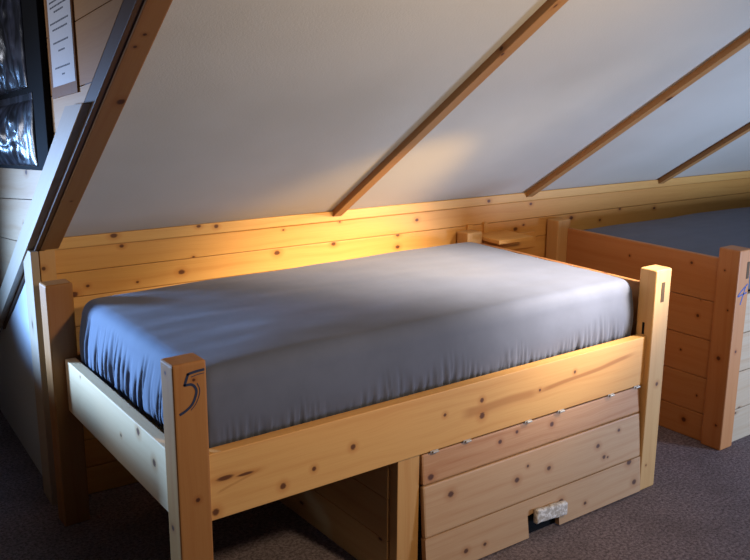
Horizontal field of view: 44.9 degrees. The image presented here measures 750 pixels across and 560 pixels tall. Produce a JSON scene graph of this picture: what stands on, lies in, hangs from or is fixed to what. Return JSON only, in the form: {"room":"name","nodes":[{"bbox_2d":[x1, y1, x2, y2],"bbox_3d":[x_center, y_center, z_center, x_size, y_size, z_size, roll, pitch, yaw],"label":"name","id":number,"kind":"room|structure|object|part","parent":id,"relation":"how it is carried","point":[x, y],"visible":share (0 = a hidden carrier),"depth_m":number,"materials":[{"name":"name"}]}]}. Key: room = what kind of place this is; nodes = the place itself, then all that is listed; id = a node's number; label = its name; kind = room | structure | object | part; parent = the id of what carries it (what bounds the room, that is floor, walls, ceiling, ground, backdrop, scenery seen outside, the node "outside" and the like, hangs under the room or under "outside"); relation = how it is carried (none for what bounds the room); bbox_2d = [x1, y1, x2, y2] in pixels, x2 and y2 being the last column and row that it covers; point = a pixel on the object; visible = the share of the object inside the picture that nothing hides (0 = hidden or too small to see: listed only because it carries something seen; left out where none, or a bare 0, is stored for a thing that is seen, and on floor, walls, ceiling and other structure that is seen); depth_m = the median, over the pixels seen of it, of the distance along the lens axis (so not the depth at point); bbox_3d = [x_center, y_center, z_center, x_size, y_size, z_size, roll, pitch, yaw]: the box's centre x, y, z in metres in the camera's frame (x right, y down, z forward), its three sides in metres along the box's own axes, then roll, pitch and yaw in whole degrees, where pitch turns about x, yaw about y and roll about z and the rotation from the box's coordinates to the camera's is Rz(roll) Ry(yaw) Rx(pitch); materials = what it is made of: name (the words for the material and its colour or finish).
{"room":"attic dormitory","nodes":[
{"label":"attic dormitory","id":0,"kind":"room"},
{"bbox_2d":[0,0,122,474],"bbox_3d":[-1.047,-0.460,2.855,0.031,2.710,4.293,-8,16,-32],"label":"wall","id":1,"kind":"structure","parent":0,"point":[17,388],"depth_m":3.40,"materials":[{"name":"beige wood"}]},
{"bbox_2d":[0,0,52,170],"bbox_3d":[-1.234,-0.715,2.989,0.074,0.784,0.946,-8,16,-32],"label":"window","id":2,"kind":"structure","parent":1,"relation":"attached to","point":[26,135],"depth_m":2.79,"materials":[{"name":"black glass"}]},
{"bbox_2d":[23,250,57,504],"bbox_3d":[-1.197,0.350,3.252,0.027,0.945,0.125,-8,16,-32],"label":"trim","id":3,"kind":"structure","parent":1,"relation":"attached to","point":[31,260],"depth_m":3.22,"materials":[{"name":"grey wood"}]},
{"bbox_2d":[0,103,90,330],"bbox_3d":[-1.398,0.044,3.487,0.024,1.529,2.447,-8,16,-32],"label":"trim","id":4,"kind":"structure","parent":1,"relation":"attached to","point":[73,117],"depth_m":2.79,"materials":[{"name":"grey wood"}]},
{"bbox_2d":[45,0,78,98],"bbox_3d":[-0.853,-0.715,2.446,0.008,0.457,0.272,-8,16,-32],"label":"notice","id":5,"kind":"object","parent":1,"relation":"attached to","point":[59,13],"visible":1,"depth_m":2.45,"materials":[{"name":"white paper"}]},
{"bbox_2d":[2,0,143,328],"bbox_3d":[-0.677,-0.510,2.240,0.017,2.159,3.334,-8,16,-32],"label":"trim","id":6,"kind":"structure","parent":1,"relation":"attached to","point":[128,13],"depth_m":2.26,"materials":[{"name":"brown wood"}]},
{"bbox_2d":[41,0,172,250],"bbox_3d":[-0.442,-0.666,1.903,0.060,1.678,2.575,-8,16,-32],"label":"wooden beam","id":7,"kind":"structure","parent":1,"relation":"attached to","point":[150,18],"depth_m":2.34,"materials":[{"name":"brown wood"}]},
{"bbox_2d":[0,410,749,559],"bbox_3d":[0.955,0.958,2.934,9.400,0.060,7.600,-10,17,-35],"label":"floor","id":8,"kind":"structure","parent":0,"point":[696,506],"depth_m":3.18,"materials":[{"name":"carpet"}]},
{"bbox_2d":[39,229,671,559],"bbox_3d":[-0.013,0.397,3.238,1.940,0.874,1.094,-10,17,-35],"label":"bed","id":9,"kind":"object","parent":8,"relation":"on","point":[499,458],"visible":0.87,"depth_m":2.91,"materials":[{"name":"brown wood"}]},
{"bbox_3d":[-1.061,0.428,3.107,0.090,0.866,0.073,-10,17,-35],"label":"post","id":10,"kind":"part","parent":9,"relation":"part of","materials":[{"name":"brown wood"}]},
{"bbox_3d":[-0.316,0.221,3.611,1.748,0.186,0.038,-10,17,-35],"label":"rail","id":11,"kind":"part","parent":9,"relation":"part of","materials":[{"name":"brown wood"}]},
{"bbox_3d":[-0.474,0.618,2.328,0.090,0.874,0.073,-10,17,-35],"label":"post","id":12,"kind":"part","parent":9,"relation":"part of","materials":[{"name":"brown wood"}]},
{"bbox_2d":[79,242,632,447],"bbox_3d":[-0.018,0.141,3.192,1.782,0.258,0.940,-10,17,-35],"label":"mattress","id":13,"kind":"object","parent":9,"relation":"on","point":[280,349],"visible":0.95,"depth_m":2.84,"materials":[{"name":"fabric"}]},
{"bbox_3d":[0.270,0.413,2.844,1.760,0.186,0.038,-10,17,-35],"label":"rail","id":14,"kind":"part","parent":9,"relation":"part of","materials":[{"name":"brown wood"}]},
{"bbox_3d":[0.422,0.189,4.166,0.090,0.840,0.073,-10,17,-35],"label":"post","id":15,"kind":"part","parent":9,"relation":"part of","materials":[{"name":"brown wood"}]},
{"bbox_3d":[0.605,0.798,3.122,0.154,0.059,0.026,-10,17,-35],"label":"handle","id":16,"kind":"part","parent":9,"relation":"part of","materials":[{"name":"white wood"}]},
{"bbox_3d":[0.743,0.306,3.803,0.022,0.788,0.921,-10,17,-35],"label":"panel","id":17,"kind":"part","parent":9,"relation":"part of","materials":[{"name":"brown wood"}]},
{"bbox_3d":[1.019,0.372,3.393,0.090,0.860,0.073,-10,17,-35],"label":"post","id":18,"kind":"part","parent":9,"relation":"part of","materials":[{"name":"brown wood"}]},
{"bbox_2d":[546,217,749,450],"bbox_3d":[1.918,0.075,4.631,1.985,0.857,0.996,-10,17,-35],"label":"bed","id":19,"kind":"object","parent":8,"relation":"on","point":[705,390],"visible":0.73,"depth_m":3.85,"materials":[{"name":"brown wood"}]},
{"bbox_3d":[0.880,0.119,4.447,0.086,0.848,0.075,-10,17,-35],"label":"post","id":20,"kind":"part","parent":19,"relation":"part of","materials":[{"name":"brown wood"}]},
{"bbox_3d":[1.173,0.222,4.119,0.024,0.806,0.825,-10,17,-35],"label":"panel","id":21,"kind":"part","parent":19,"relation":"part of","materials":[{"name":"brown wood"}]},
{"bbox_2d":[585,207,749,290],"bbox_3d":[1.925,-0.167,4.591,1.835,0.268,0.918,-10,17,-35],"label":"mattress","id":22,"kind":"object","parent":19,"relation":"on","point":[704,232],"visible":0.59,"depth_m":4.31,"materials":[{"name":"fabric"}]},
{"bbox_3d":[1.454,0.286,3.759,0.086,0.857,0.095,-10,17,-35],"label":"post","id":23,"kind":"part","parent":19,"relation":"part of","materials":[{"name":"brown wood"}]},
{"bbox_3d":[2.209,0.258,4.305,1.768,0.658,0.024,-10,17,-35],"label":"panel","id":24,"kind":"part","parent":19,"relation":"part of","materials":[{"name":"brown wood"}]},
{"bbox_2d":[38,178,749,493],"bbox_3d":[1.050,0.007,4.641,5.300,0.975,0.082,-8,16,-32],"label":"wall","id":25,"kind":"structure","parent":0,"point":[94,272],"depth_m":3.71,"materials":[{"name":"brown wood"}]},
{"bbox_2d":[39,250,56,281],"bbox_3d":[-1.129,-0.005,3.139,0.052,0.200,0.010,-8,16,-32],"label":"trim","id":26,"kind":"structure","parent":25,"relation":"attached to","point":[47,261],"depth_m":3.12,"materials":[{"name":"brown wood"}]},
{"bbox_2d":[44,171,749,250],"bbox_3d":[1.083,-0.449,4.500,5.280,0.040,0.030,-8,16,-32],"label":"trim","id":27,"kind":"structure","parent":25,"relation":"attached to","point":[249,224],"depth_m":3.77,"materials":[{"name":"brown wood"}]},
{"bbox_2d":[466,222,487,232],"bbox_3d":[0.466,-0.224,4.140,0.117,0.075,0.012,-8,16,-32],"label":"trim","id":28,"kind":"structure","parent":25,"relation":"attached to","point":[485,224],"depth_m":4.15,"materials":[{"name":"brown wood"}]},
{"bbox_2d":[482,230,535,249],"bbox_3d":[0.646,-0.168,4.162,0.360,0.093,0.188,-8,16,-32],"label":"wall shelf","id":29,"kind":"object","parent":25,"relation":"attached to","point":[507,239],"visible":0.63,"depth_m":4.14,"materials":[{"name":"brown wood"}]},
{"bbox_2d":[64,0,749,236],"bbox_3d":[1.806,-1.044,3.202,5.300,1.812,2.812,-8,16,-32],"label":"ceiling","id":30,"kind":"structure","parent":0,"point":[234,110],"depth_m":2.94,"materials":[{"name":"paint"}]},
{"bbox_2d":[332,0,567,216],"bbox_3d":[0.575,-0.830,2.407,0.042,1.737,2.713,-8,16,-32],"label":"trim","id":31,"kind":"structure","parent":30,"relation":"attached to","point":[549,8],"depth_m":2.94,"materials":[{"name":"brown wood"}]},
{"bbox_2d":[526,31,749,196],"bbox_3d":[1.456,-0.960,2.958,0.042,1.737,2.713,-8,16,-32],"label":"trim","id":32,"kind":"structure","parent":30,"relation":"attached to","point":[744,40],"depth_m":3.60,"materials":[{"name":"brown wood"}]},
{"bbox_2d":[657,123,749,183],"bbox_3d":[2.226,-1.074,3.439,0.042,1.737,2.713,-8,16,-32],"label":"trim","id":33,"kind":"structure","parent":30,"relation":"attached to","point":[740,132],"depth_m":4.47,"materials":[{"name":"brown wood"}]}
]}

